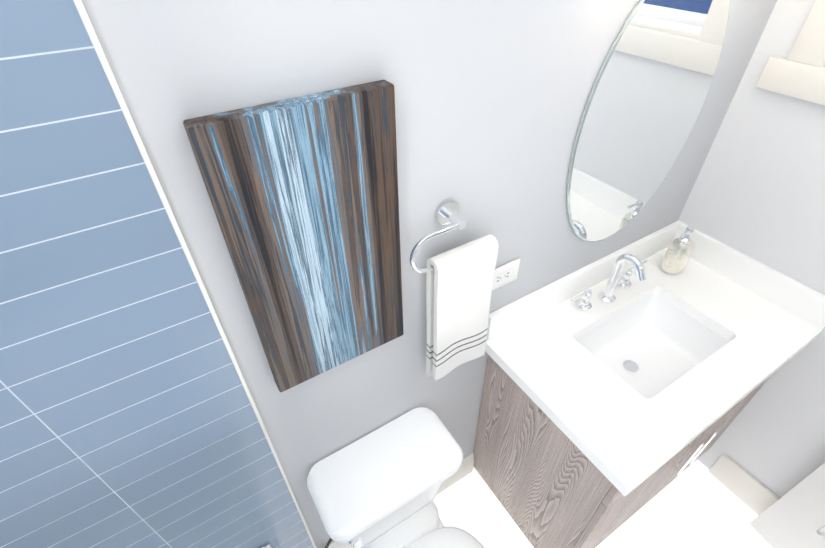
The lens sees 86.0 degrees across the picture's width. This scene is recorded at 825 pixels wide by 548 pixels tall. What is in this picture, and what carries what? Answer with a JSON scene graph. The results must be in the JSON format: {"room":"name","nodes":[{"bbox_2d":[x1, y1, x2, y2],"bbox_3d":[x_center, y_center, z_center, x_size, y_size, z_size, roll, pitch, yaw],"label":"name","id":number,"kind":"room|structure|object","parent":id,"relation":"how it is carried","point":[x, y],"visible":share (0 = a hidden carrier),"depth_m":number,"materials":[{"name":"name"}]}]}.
{"room":"bathroom","nodes":[
{"label":"bathroom","id":0,"kind":"room"},
{"bbox_2d":[81,0,776,547],"bbox_3d":[-0.014,-0.113,0.987,2.849,2.778,0.120,-22,45,-23],"label":"wall","id":1,"kind":"structure","parent":0,"point":[491,98],"depth_m":0.85,"materials":[{"name":"grey paint"}]},
{"bbox_2d":[0,0,315,547],"bbox_3d":[-0.716,0.254,0.627,0.876,2.608,0.010,-22,45,-23],"label":"wall tile","id":2,"kind":"structure","parent":1,"relation":"attached to","point":[130,417],"depth_m":0.70,"materials":[{"name":"blue tile"}]},
{"bbox_2d":[183,80,403,391],"bbox_3d":[-0.161,-0.028,0.817,0.305,0.576,0.034,-22,45,-23],"label":"canvas art","id":3,"kind":"object","parent":1,"relation":"attached to","point":[302,191],"visible":0.98,"depth_m":0.73},
{"bbox_2d":[323,452,473,547],"bbox_3d":[-0.040,0.915,1.731,0.690,0.150,0.014,-22,45,-23],"label":"baseboard","id":4,"kind":"structure","parent":1,"relation":"attached to","point":[465,469],"depth_m":1.82,"materials":[{"name":"white paint"}]},
{"bbox_2d":[410,201,465,272],"bbox_3d":[0.077,-0.086,0.942,0.222,0.120,0.058,-22,45,-23],"label":"towel ring","id":5,"kind":"object","parent":1,"relation":"attached to","point":[446,212],"visible":0.85,"depth_m":0.91,"materials":[{"name":"silver metal"}]},
{"bbox_2d":[426,234,497,380],"bbox_3d":[0.114,0.098,1.092,0.164,0.410,0.053,-22,45,-23],"label":"hanging towel","id":6,"kind":"object","parent":5,"relation":"hanging from","point":[459,282],"visible":1,"depth_m":1.04,"materials":[{"name":"white fabric"}]},
{"bbox_2d":[492,258,519,289],"bbox_3d":[0.242,0.006,1.194,0.117,0.075,0.007,-22,45,-23],"label":"electrical outlet plate","id":7,"kind":"object","parent":1,"relation":"attached to","point":[505,273],"visible":0.83,"depth_m":1.19,"materials":[{"name":"white plastic"}]},
{"bbox_2d":[567,0,729,241],"bbox_3d":[0.605,-0.393,1.153,0.518,0.739,0.006,-22,45,-23],"label":"oval mirror","id":8,"kind":"object","parent":1,"relation":"attached to","point":[648,93],"visible":1,"depth_m":1.11,"materials":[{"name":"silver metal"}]},
{"bbox_2d":[358,460,771,547],"bbox_3d":[0.429,1.367,1.349,2.849,0.050,1.740,-22,45,-23],"label":"floor","id":9,"kind":"structure","parent":0,"point":[696,504],"depth_m":1.76,"materials":[{"name":"tile"}]},
{"bbox_2d":[307,407,483,547],"bbox_3d":[0.059,0.942,1.264,0.441,0.716,0.742,-22,45,-23],"label":"toilet","id":10,"kind":"object","parent":9,"relation":"on","point":[378,487],"visible":1,"depth_m":1.22,"materials":[{"name":"white ceramic"}]},
{"bbox_2d":[473,220,824,547],"bbox_3d":[0.738,0.440,1.560,0.904,1.076,0.530,-22,45,-23],"label":"bathroom vanity","id":11,"kind":"object","parent":9,"relation":"on","point":[621,386],"visible":0.98,"depth_m":1.37,"materials":[{"name":"white stone"}]},
{"bbox_2d":[569,253,647,310],"bbox_3d":[0.658,0.016,1.381,0.365,0.197,0.130,-22,45,-23],"label":"faucet","id":12,"kind":"object","parent":11,"relation":"on","point":[621,289],"depth_m":1.44,"materials":[{"name":"silver metal"}]},
{"bbox_2d":[559,288,741,421],"bbox_3d":[0.730,0.266,1.403,0.477,0.134,0.322,-22,45,-23],"label":"sink","id":13,"kind":"object","parent":11,"relation":"in","point":[652,342],"depth_m":1.48,"materials":[{"name":"white ceramic"}]},
{"bbox_2d":[661,226,694,273],"bbox_3d":[0.913,-0.085,1.510,0.102,0.176,0.072,-22,45,-23],"label":"soap dispenser","id":14,"kind":"object","parent":11,"relation":"on","point":[677,255],"visible":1,"depth_m":1.50,"materials":[{"name":"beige glass"}]},
{"bbox_2d":[678,0,824,497],"bbox_3d":[1.469,-0.032,0.919,0.160,2.608,1.620,-22,45,-23],"label":"wall","id":15,"kind":"structure","parent":0,"point":[757,193],"depth_m":1.39,"materials":[{"name":"white paint"}]},
{"bbox_2d":[708,453,779,515],"bbox_3d":[0.502,1.479,1.063,2.429,0.150,0.970,-22,45,-23],"label":"baseboard","id":16,"kind":"structure","parent":15,"relation":"attached to","point":[750,491],"depth_m":1.77,"materials":[{"name":"white paint"}]},
{"bbox_2d":[749,462,824,547],"bbox_3d":[1.483,0.388,0.783,0.116,2.125,0.759,-22,45,-23],"label":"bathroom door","id":17,"kind":"structure","parent":15,"relation":"in","point":[794,517],"depth_m":1.53,"materials":[{"name":"white paint"}]},
{"bbox_2d":[756,0,824,104],"bbox_3d":[1.302,-0.665,0.629,0.137,1.019,1.023,-22,45,-23],"label":"window","id":18,"kind":"structure","parent":15,"relation":"in","point":[799,72],"depth_m":1.16,"materials":[{"name":"white paint"}]}
]}

